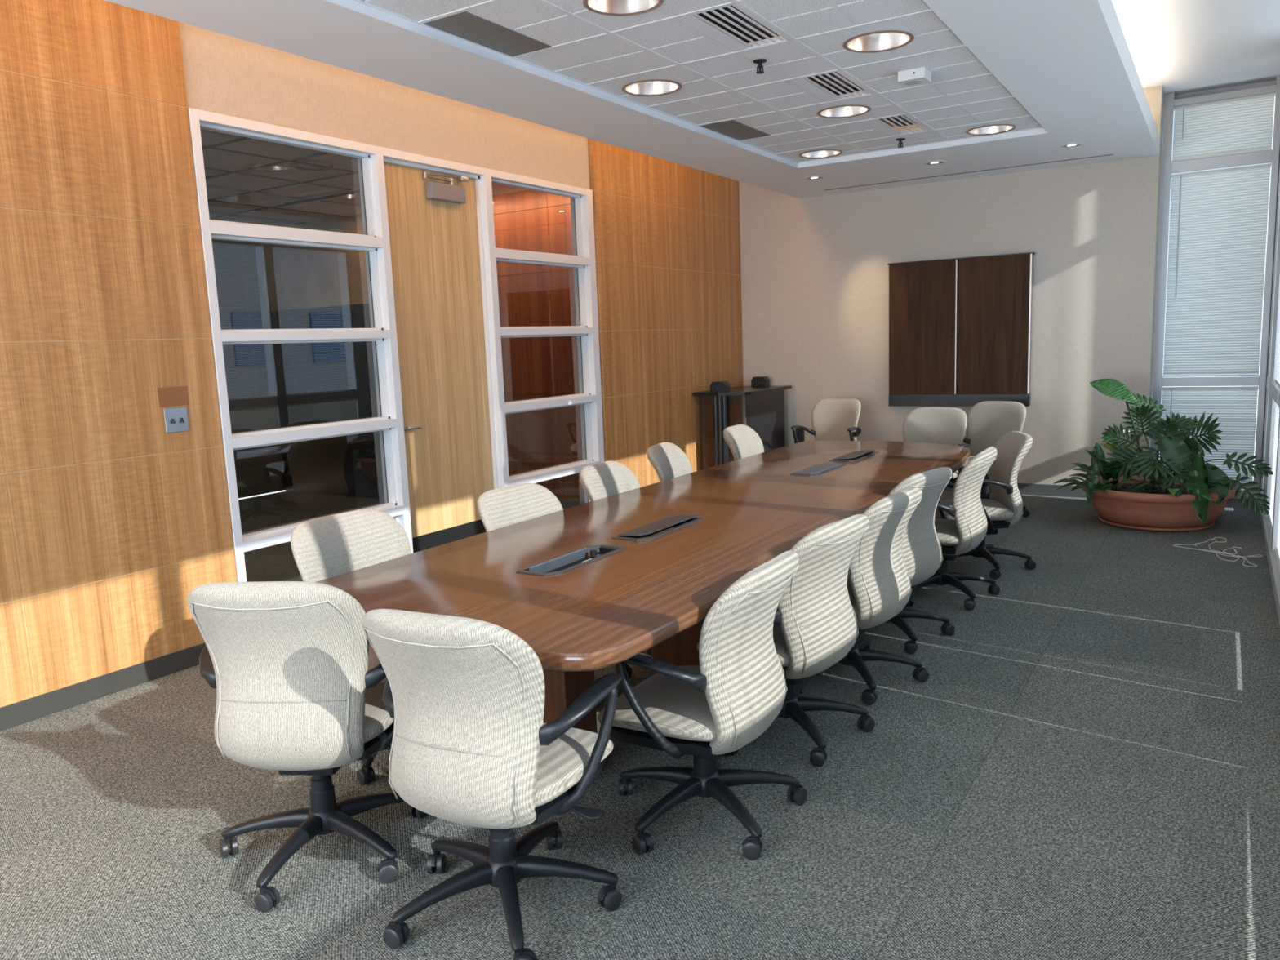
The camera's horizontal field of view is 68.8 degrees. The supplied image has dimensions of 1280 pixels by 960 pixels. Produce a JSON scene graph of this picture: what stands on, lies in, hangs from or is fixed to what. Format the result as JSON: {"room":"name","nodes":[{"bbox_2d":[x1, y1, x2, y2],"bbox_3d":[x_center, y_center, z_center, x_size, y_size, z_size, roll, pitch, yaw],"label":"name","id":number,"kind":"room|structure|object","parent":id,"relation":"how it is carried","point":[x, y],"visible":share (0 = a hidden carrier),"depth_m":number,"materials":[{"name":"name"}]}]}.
{"room":"conference room","nodes":[
{"label":"conference room","id":0,"kind":"room"},
{"bbox_2d":[211,239,284,498],"bbox_3d":[-5.487,-1.123,7.829,0.100,3.297,5.700,3,10,32],"label":"wall","id":1,"kind":"structure","parent":0,"point":[238,271],"depth_m":9.90,"materials":[{"name":"grey paint"}]},
{"bbox_2d":[200,128,528,226],"bbox_3d":[-3.614,-2.166,6.430,4.460,0.058,5.620,3,10,32],"label":"ceiling","id":2,"kind":"structure","parent":0,"point":[249,180],"depth_m":7.28,"materials":[{"name":"tile"}]},
{"bbox_2d":[282,190,359,204],"bbox_3d":[-2.400,-2.396,7.770,1.700,0.012,0.110,3,10,32],"label":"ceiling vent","id":3,"kind":"object","parent":2,"relation":"in","point":[340,193],"depth_m":7.94,"materials":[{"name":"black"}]},
{"bbox_2d":[0,0,743,707],"bbox_3d":[-2.206,-0.750,4.425,0.142,3.298,12.125,3,10,32],"label":"wall","id":4,"kind":"structure","parent":0,"point":[110,519],"depth_m":4.26,"materials":[{"name":"brown wood"}]},
{"bbox_2d":[0,643,205,731],"bbox_3d":[-3.652,1.260,2.150,0.026,0.093,6.212,3,10,32],"label":"baseboard","id":5,"kind":"structure","parent":4,"relation":"attached to","point":[16,713],"depth_m":4.12,"materials":[{"name":"grey rubber"}]},
{"bbox_2d":[157,386,189,407],"bbox_3d":[-2.185,-0.391,4.377,0.001,0.090,0.147,3,10,32],"label":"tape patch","id":6,"kind":"object","parent":4,"relation":"attached to","point":[167,396],"visible":1,"depth_m":4.37,"materials":[{"name":"brown paper"}]},
{"bbox_2d":[163,406,189,433],"bbox_3d":[-2.171,-0.282,4.388,0.024,0.114,0.116,3,10,32],"label":"light switch","id":7,"kind":"object","parent":4,"relation":"attached to","point":[176,420],"visible":1,"depth_m":4.39,"materials":[{"name":"silver metal"}]},
{"bbox_2d":[187,107,604,582],"bbox_3d":[-1.252,-0.685,6.003,0.156,2.635,3.325,3,10,32],"label":"window","id":8,"kind":"structure","parent":4,"relation":"in","point":[375,242],"depth_m":5.50,"materials":[{"name":"white paint"}]},
{"bbox_2d":[383,157,498,553],"bbox_3d":[-1.256,-0.658,5.981,0.104,2.588,0.883,3,10,32],"label":"door","id":9,"kind":"structure","parent":8,"relation":"attached to","point":[435,215],"depth_m":5.97,"materials":[{"name":"brown wood"}]},
{"bbox_2d":[259,190,585,509],"bbox_3d":[-2.095,-1.422,8.957,4.460,3.298,0.240,3,10,32],"label":"wall","id":10,"kind":"structure","parent":0,"point":[305,287],"depth_m":9.29,"materials":[{"name":"black"}]},
{"bbox_2d":[104,0,1159,198],"bbox_3d":[-0.363,-1.871,3.079,3.019,0.220,12.125,3,10,32],"label":"ceiling","id":11,"kind":"structure","parent":0,"point":[1069,64],"depth_m":4.87,"materials":[{"name":"white paint"}]},
{"bbox_2d":[353,0,1043,163],"bbox_3d":[-0.339,-1.815,3.093,1.821,0.030,8.957,3,10,32],"label":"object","id":12,"kind":"structure","parent":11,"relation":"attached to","point":[604,53],"depth_m":4.64,"materials":[{"name":"tile"}]},
{"bbox_2d":[423,11,552,57],"bbox_3d":[-0.652,-1.939,4.065,0.231,0.012,0.594,3,10,32],"label":"return grille","id":13,"kind":"object","parent":12,"relation":"attached to","point":[466,25],"visible":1,"depth_m":4.04,"materials":[{"name":"grey metal"}]},
{"bbox_2d":[582,0,663,16],"bbox_3d":[-0.070,-1.978,3.710,0.322,0.158,0.322,3,10,32],"label":"recessed light","id":14,"kind":"object","parent":12,"relation":"attached to","point":[607,7],"visible":1,"depth_m":3.84,"materials":[{"name":"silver metal"}]},
{"bbox_2d":[622,79,681,96],"bbox_3d":[0.061,-2.172,4.993,0.322,0.158,0.322,3,10,32],"label":"recessed light","id":15,"kind":"object","parent":12,"relation":"attached to","point":[650,87],"visible":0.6,"depth_m":5.12,"materials":[{"name":"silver metal"}]},
{"bbox_2d":[675,4,790,51],"bbox_3d":[0.419,-2.012,4.109,0.281,0.061,0.586,3,10,32],"label":"air diffuser","id":16,"kind":"object","parent":12,"relation":"attached to","point":[734,15],"visible":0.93,"depth_m":4.13,"materials":[{"name":"white metal"}]},
{"bbox_2d":[700,120,770,140],"bbox_3d":[0.628,-2.290,6.111,0.231,0.012,0.594,3,10,32],"label":"return grille","id":17,"kind":"object","parent":12,"relation":"attached to","point":[734,129],"visible":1,"depth_m":6.10,"materials":[{"name":"grey metal"}]},
{"bbox_2d":[753,58,766,74],"bbox_3d":[0.591,-2.033,4.596,0.068,0.057,0.068,3,10,32],"label":"sprinkler","id":18,"kind":"object","parent":12,"relation":"attached to","point":[760,61],"visible":1,"depth_m":4.59,"materials":[{"name":"black metal"}]},
{"bbox_2d":[799,149,842,158],"bbox_3d":[1.351,-2.517,6.995,0.322,0.158,0.322,3,10,32],"label":"recessed light","id":19,"kind":"object","parent":12,"relation":"attached to","point":[820,153],"visible":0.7,"depth_m":7.12,"materials":[{"name":"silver metal"}]},
{"bbox_2d":[789,71,873,102],"bbox_3d":[1.059,-2.188,5.132,0.281,0.061,0.586,3,10,32],"label":"air diffuser","id":20,"kind":"object","parent":12,"relation":"attached to","point":[837,80],"visible":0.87,"depth_m":5.17,"materials":[{"name":"white metal"}]},
{"bbox_2d":[817,84,871,118],"bbox_3d":[1.241,-2.321,5.692,0.322,0.158,0.322,3,10,32],"label":"recessed light","id":21,"kind":"object","parent":12,"relation":"attached to","point":[847,110],"visible":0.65,"depth_m":5.80,"materials":[{"name":"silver metal"}]},
{"bbox_2d":[843,30,914,53],"bbox_3d":[1.110,-2.119,4.354,0.322,0.158,0.322,3,10,32],"label":"recessed light","id":22,"kind":"object","parent":12,"relation":"attached to","point":[881,41],"visible":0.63,"depth_m":4.47,"materials":[{"name":"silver metal"}]},
{"bbox_2d":[863,114,930,136],"bbox_3d":[1.698,-2.363,6.155,0.281,0.061,0.586,3,10,32],"label":"air diffuser","id":23,"kind":"object","parent":12,"relation":"attached to","point":[903,120],"visible":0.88,"depth_m":6.21,"materials":[{"name":"white metal"}]},
{"bbox_2d":[895,137,905,147],"bbox_3d":[1.838,-2.375,6.591,0.068,0.057,0.068,3,10,32],"label":"sprinkler","id":24,"kind":"object","parent":12,"relation":"attached to","point":[900,140],"visible":1,"depth_m":6.58,"materials":[{"name":"black metal"}]},
{"bbox_2d":[897,66,931,86],"bbox_3d":[1.438,-2.110,4.895,0.140,0.055,0.130,3,10,32],"label":"ceiling sensor","id":25,"kind":"object","parent":12,"relation":"attached to","point":[922,75],"visible":1,"depth_m":4.86,"materials":[{"name":"white plastic"}]},
{"bbox_2d":[965,124,1016,135],"bbox_3d":[2.394,-2.467,6.377,0.322,0.158,0.322,3,10,32],"label":"recessed light","id":26,"kind":"object","parent":12,"relation":"attached to","point":[993,129],"visible":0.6,"depth_m":6.50,"materials":[{"name":"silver metal"}]},
{"bbox_2d":[804,175,825,179],"bbox_3d":[1.462,-2.524,7.805,0.164,0.007,0.164,3,10,32],"label":"recessed light","id":27,"kind":"object","parent":11,"relation":"in","point":[815,177],"visible":1,"depth_m":7.79,"materials":[{"name":"white plastic"}]},
{"bbox_2d":[924,160,946,164],"bbox_3d":[2.314,-2.487,7.328,0.164,0.007,0.164,3,10,32],"label":"recessed light","id":28,"kind":"object","parent":11,"relation":"in","point":[931,162],"visible":1,"depth_m":7.31,"materials":[{"name":"white plastic"}]},
{"bbox_2d":[824,154,1113,191],"bbox_3d":[2.683,-2.587,7.892,2.360,0.004,0.020,3,10,32],"label":"ceiling vent","id":29,"kind":"object","parent":11,"relation":"in","point":[1108,154],"visible":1,"depth_m":7.82,"materials":[{"name":"black plastic"}]},
{"bbox_2d":[1059,142,1084,147],"bbox_3d":[3.159,-2.447,6.834,0.164,0.007,0.164,3,10,32],"label":"recessed light","id":30,"kind":"object","parent":11,"relation":"in","point":[1071,144],"visible":1,"depth_m":6.83,"materials":[{"name":"white plastic"}]},
{"bbox_2d":[0,490,1279,959],"bbox_3d":[-1.931,0.901,4.879,9.220,0.120,12.700,3,10,32],"label":"floor","id":31,"kind":"structure","parent":0,"point":[1087,767],"depth_m":2.93,"materials":[{"name":"grey carpet"}]},
{"bbox_2d":[187,581,426,912],"bbox_3d":[-0.953,0.671,2.710,0.643,0.891,0.599,-1,8,6],"label":"office chair","id":32,"kind":"object","parent":31,"relation":"on","point":[286,662],"visible":0.86,"depth_m":2.51,"materials":[{"name":"beige fabric"}]},
{"bbox_2d":[290,509,411,785],"bbox_3d":[-0.917,0.575,3.420,0.605,0.871,0.641,3,10,31],"label":"office chair","id":33,"kind":"object","parent":31,"relation":"on","point":[326,547],"visible":0.22,"depth_m":3.46,"materials":[{"name":"beige fabric"}]},
{"bbox_2d":[361,608,622,959],"bbox_3d":[-0.361,0.697,2.444,0.663,0.871,0.627,2,9,26],"label":"office chair","id":34,"kind":"object","parent":31,"relation":"on","point":[472,745],"visible":1,"depth_m":2.22,"materials":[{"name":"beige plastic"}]},
{"bbox_2d":[476,483,632,708],"bbox_3d":[-0.369,0.470,3.983,0.606,0.869,0.635,4,10,35],"label":"office chair","id":35,"kind":"object","parent":31,"relation":"on","point":[501,507],"visible":0.17,"depth_m":4.01,"materials":[{"name":"beige fabric"}]},
{"bbox_2d":[579,461,651,654],"bbox_3d":[0.041,0.356,4.649,0.604,0.871,0.641,1,9,20],"label":"office chair","id":36,"kind":"object","parent":31,"relation":"on","point":[605,479],"visible":0.12,"depth_m":4.67,"materials":[{"name":"beige fabric"}]},
{"bbox_2d":[314,440,969,733],"bbox_3d":[0.554,0.434,4.436,1.308,0.740,4.570,3,10,32],"label":"conference table","id":37,"kind":"object","parent":31,"relation":"on","point":[657,593],"visible":0.59,"depth_m":3.25,"materials":[{"name":"brown wood"}]},
{"bbox_2d":[515,544,627,575],"bbox_3d":[-0.223,0.303,3.198,0.150,0.088,0.445,3,10,32],"label":"port","id":38,"kind":"object","parent":37,"relation":"on","point":[562,563],"visible":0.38,"depth_m":3.22,"materials":[{"name":"grey"}]},
{"bbox_2d":[596,546,617,554],"bbox_3d":[-0.223,0.310,3.200,0.127,0.072,0.412,3,10,32],"label":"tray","id":39,"kind":"object","parent":38,"relation":"on","point":[600,550],"depth_m":3.37,"materials":[{"name":"black plastic"}]},
{"bbox_2d":[611,514,704,540],"bbox_3d":[0.079,0.216,3.685,0.150,0.094,0.467,3,10,32],"label":"port","id":40,"kind":"object","parent":37,"relation":"attached to","point":[678,521],"visible":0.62,"depth_m":3.64,"materials":[{"name":"grey plastic"}]},
{"bbox_2d":[673,519,694,527],"bbox_3d":[0.079,0.227,3.686,0.127,0.072,0.432,3,10,32],"label":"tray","id":41,"kind":"object","parent":40,"relation":"on","point":[686,522],"depth_m":3.75,"materials":[{"name":"black plastic"}]},
{"bbox_2d":[790,462,846,475],"bbox_3d":[0.981,-0.026,5.121,0.150,0.084,0.460,3,10,32],"label":"port","id":42,"kind":"object","parent":37,"relation":"attached to","point":[815,469],"visible":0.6,"depth_m":5.07,"materials":[{"name":"grey metal"}]},
{"bbox_2d":[830,449,879,461],"bbox_3d":[1.289,-0.114,5.606,0.150,0.094,0.463,3,10,32],"label":"port","id":43,"kind":"object","parent":37,"relation":"attached to","point":[861,454],"visible":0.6,"depth_m":5.57,"materials":[{"name":"grey"}]},
{"bbox_2d":[857,452,871,458],"bbox_3d":[1.289,-0.104,5.608,0.127,0.072,0.428,3,10,32],"label":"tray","id":44,"kind":"object","parent":43,"relation":"on","point":[860,455],"depth_m":5.61,"materials":[{"name":"black plastic"}]},
{"bbox_2d":[646,442,693,481],"bbox_3d":[0.337,0.223,5.477,0.607,0.871,0.640,2,9,25],"label":"office chair","id":45,"kind":"object","parent":31,"relation":"on","point":[668,461],"visible":0.2,"depth_m":5.46,"materials":[{"name":"beige fabric"}]},
{"bbox_2d":[597,551,807,860],"bbox_3d":[0.170,0.630,2.875,0.608,0.836,0.648,3,10,31],"label":"office chair","id":46,"kind":"object","parent":31,"relation":"on","point":[713,708],"visible":0.97,"depth_m":2.68,"materials":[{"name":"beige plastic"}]},
{"bbox_2d":[693,376,791,469],"bbox_3d":[0.997,-0.425,8.967,0.555,1.084,1.045,3,10,32],"label":"credenza","id":47,"kind":"object","parent":31,"relation":"on","point":[760,406],"visible":0.56,"depth_m":8.67,"materials":[{"name":"brown laminate"}]},
{"bbox_2d":[723,424,764,460],"bbox_3d":[0.900,0.065,6.398,0.603,0.871,0.641,2,9,25],"label":"office chair","id":48,"kind":"object","parent":31,"relation":"on","point":[742,440],"visible":0.14,"depth_m":6.42,"materials":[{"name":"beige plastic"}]},
{"bbox_2d":[696,514,875,766],"bbox_3d":[0.514,0.532,3.452,0.608,0.836,0.648,5,11,40],"label":"office chair","id":49,"kind":"object","parent":31,"relation":"on","point":[815,628],"visible":0.71,"depth_m":3.22,"materials":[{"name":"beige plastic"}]},
{"bbox_2d":[791,397,861,443],"bbox_3d":[1.714,-0.286,8.498,0.640,0.891,0.598,4,10,36],"label":"office chair","id":50,"kind":"object","parent":31,"relation":"on","point":[833,419],"visible":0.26,"depth_m":8.57,"materials":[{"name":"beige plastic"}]},
{"bbox_2d":[776,487,928,705],"bbox_3d":[0.871,0.441,3.967,0.604,0.834,0.640,5,11,39],"label":"office chair","id":51,"kind":"object","parent":31,"relation":"on","point":[878,584],"visible":0.53,"depth_m":3.74,"materials":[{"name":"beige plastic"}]},
{"bbox_2d":[884,466,955,654],"bbox_3d":[1.173,0.345,4.542,0.648,0.836,0.607,-10,12,-43],"label":"office chair","id":52,"kind":"object","parent":31,"relation":"on","point":[922,556],"visible":0.42,"depth_m":4.33,"materials":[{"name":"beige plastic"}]},
{"bbox_2d":[884,407,970,488],"bbox_3d":[2.127,-0.076,6.959,0.650,0.891,0.599,4,11,38],"label":"office chair","id":53,"kind":"object","parent":31,"relation":"on","point":[940,425],"visible":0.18,"depth_m":7.04,"materials":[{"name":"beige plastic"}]},
{"bbox_2d":[905,446,999,610],"bbox_3d":[1.648,0.234,5.166,0.603,0.834,0.640,3,10,31],"label":"office chair","id":54,"kind":"object","parent":31,"relation":"on","point":[960,535],"visible":0.75,"depth_m":4.94,"materials":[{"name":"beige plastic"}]},
{"bbox_2d":[934,431,1035,579],"bbox_3d":[2.078,0.131,5.758,0.605,0.836,0.637,-4,9,-12],"label":"office chair","id":55,"kind":"object","parent":31,"relation":"on","point":[1006,510],"visible":0.67,"depth_m":5.62,"materials":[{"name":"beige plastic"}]},
{"bbox_2d":[963,400,1029,517],"bbox_3d":[2.728,-0.159,7.363,0.613,0.891,0.655,-10,11,-42],"label":"office chair","id":56,"kind":"object","parent":31,"relation":"on","point":[988,421],"visible":0.34,"depth_m":7.43,"materials":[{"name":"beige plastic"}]},
{"bbox_2d":[1081,475,1237,532],"bbox_3d":[3.808,0.170,6.897,1.004,0.292,1.004,3,10,32],"label":"planter","id":57,"kind":"object","parent":31,"relation":"on","point":[1127,508],"visible":0.73,"depth_m":6.57,"materials":[{"name":"ceramic"}]},
{"bbox_2d":[1053,442,1155,504],"bbox_3d":[3.374,-0.050,6.821,0.636,0.417,0.438,5,11,39],"label":"leaf plant","id":58,"kind":"object","parent":57,"relation":"in","point":[1100,466],"visible":0.87,"depth_m":6.76,"materials":[{"name":"green plant"}]},
{"bbox_2d":[1090,438,1151,487],"bbox_3d":[3.570,-0.114,6.940,0.413,0.381,0.420,3,10,32],"label":"dracaena","id":59,"kind":"object","parent":57,"relation":"on","point":[1112,446],"visible":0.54,"depth_m":6.94,"materials":[{"name":"green plant"}]},
{"bbox_2d":[1089,378,1230,524],"bbox_3d":[3.680,-0.228,6.679,0.243,0.983,0.940,-7,10,-30],"label":"leaf plant","id":60,"kind":"object","parent":57,"relation":"in","point":[1173,450],"visible":0.92,"depth_m":6.48,"materials":[{"name":"green plant"}]},
{"bbox_2d":[1119,477,1239,500],"bbox_3d":[3.782,0.062,6.559,0.726,0.133,0.575,3,10,32],"label":"pothos","id":61,"kind":"object","parent":57,"relation":"on","point":[1177,491],"visible":0.56,"depth_m":6.54,"materials":[{"name":"green plant"}]},
{"bbox_2d":[1101,392,1273,515],"bbox_3d":[3.860,-0.206,6.656,1.084,0.797,0.650,3,10,32],"label":"philodendron","id":62,"kind":"object","parent":57,"relation":"in","point":[1171,426],"visible":0.81,"depth_m":6.63,"materials":[{"name":"green plant"}]},
{"bbox_2d":[1173,537,1262,566],"bbox_3d":[3.785,0.453,5.951,0.457,0.008,0.738,-4,9,-10],"label":"cord","id":63,"kind":"object","parent":31,"relation":"on","point":[1213,551],"visible":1,"depth_m":5.95,"materials":[{"name":"white plastic"}]},
{"bbox_2d":[738,85,1164,485],"bbox_3d":[2.631,-1.570,8.708,3.804,3.297,0.375,3,10,32],"label":"wall","id":64,"kind":"structure","parent":0,"point":[815,270],"depth_m":8.18,"materials":[{"name":"beige paint"}]},
{"bbox_2d":[794,427,804,443],"bbox_3d":[1.586,-0.415,9.308,0.090,0.200,0.047,3,10,32],"label":"wall outlet","id":65,"kind":"object","parent":64,"relation":"attached to","point":[799,432],"visible":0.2,"depth_m":9.28,"materials":[{"name":"black plastic"}]},
{"bbox_2d":[887,252,1035,406],"bbox_3d":[2.834,-1.312,8.330,1.244,1.300,0.117,3,10,32],"label":"upper cabinet","id":66,"kind":"object","parent":64,"relation":"attached to","point":[960,328],"visible":1,"depth_m":8.28,"materials":[{"name":"brown wood"}]},
{"bbox_2d":[943,483,1086,497],"bbox_3d":[2.653,0.041,8.740,3.650,0.100,0.012,3,10,32],"label":"baseboard","id":67,"kind":"structure","parent":64,"relation":"attached to","point":[1024,488],"depth_m":8.17,"materials":[{"name":"grey plastic"}]},
{"bbox_2d":[1149,76,1279,493],"bbox_3d":[4.741,-1.483,7.555,1.150,3.297,0.380,3,10,32],"label":"window","id":68,"kind":"structure","parent":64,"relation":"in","point":[1169,167],"depth_m":7.57,"materials":[{"name":"silver metal"}]},
{"bbox_2d":[1159,386,1258,481],"bbox_3d":[4.735,-0.386,7.805,0.681,0.785,0.042,3,10,32],"label":"blind","id":69,"kind":"object","parent":68,"relation":"attached to","point":[1235,407],"visible":0.52,"depth_m":7.74,"materials":[{"name":"white plastic"}]},
{"bbox_2d":[1162,163,1271,377],"bbox_3d":[4.685,-1.676,7.615,0.681,1.655,0.042,3,10,32],"label":"blind","id":70,"kind":"object","parent":68,"relation":"attached to","point":[1219,217],"visible":1,"depth_m":7.61,"materials":[{"name":"white plastic"}]},
{"bbox_2d":[1172,93,1275,161],"bbox_3d":[4.641,-2.804,7.449,0.681,0.428,0.042,3,10,32],"label":"blind","id":71,"kind":"object","parent":68,"relation":"attached to","point":[1242,125],"visible":1,"depth_m":7.45,"materials":[{"name":"white plastic"}]},
{"bbox_2d":[1231,489,1257,499],"bbox_3d":[4.714,0.105,7.848,0.784,0.075,0.015,3,10,32],"label":"baseboard","id":72,"kind":"structure","parent":64,"relation":"attached to","point":[1242,491],"depth_m":7.68,"materials":[{"name":"silver metal"}]},
{"bbox_2d":[892,0,1279,127],"bbox_3d":[-2.008,-2.474,4.347,9.350,0.120,12.700,3,10,32],"label":"ceiling","id":73,"kind":"structure","parent":0,"point":[1181,46],"depth_m":6.21,"materials":[{"name":"white paint"}]},
{"bbox_2d":[1257,147,1279,625],"bbox_3d":[1.803,-0.575,2.171,0.160,3.297,12.500,3,10,32],"label":"window","id":74,"kind":"structure","parent":0,"point":[1273,388],"depth_m":6.49,"materials":[{"name":"silver metal"}]},
{"bbox_2d":[1267,403,1279,535],"bbox_3d":[4.146,-0.092,6.086,0.028,0.863,1.007,3,10,32],"label":"blind","id":75,"kind":"object","parent":74,"relation":"attached to","point":[1270,516],"visible":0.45,"depth_m":6.32,"materials":[{"name":"white"}]},
{"bbox_2d":[1274,493,1279,573],"bbox_3d":[3.427,0.105,4.937,0.028,0.863,1.507,3,10,32],"label":"blind","id":76,"kind":"object","parent":74,"relation":"attached to","point":[1277,549],"visible":1,"depth_m":5.45,"materials":[{"name":"white plastic"}]},
{"bbox_2d":[1275,317,1279,386],"bbox_3d":[4.094,-1.418,5.891,0.028,1.640,1.007,3,10,32],"label":"blind","id":77,"kind":"object","parent":74,"relation":"attached to","point":[1277,380],"visible":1,"depth_m":6.27,"materials":[{"name":"white plastic"}]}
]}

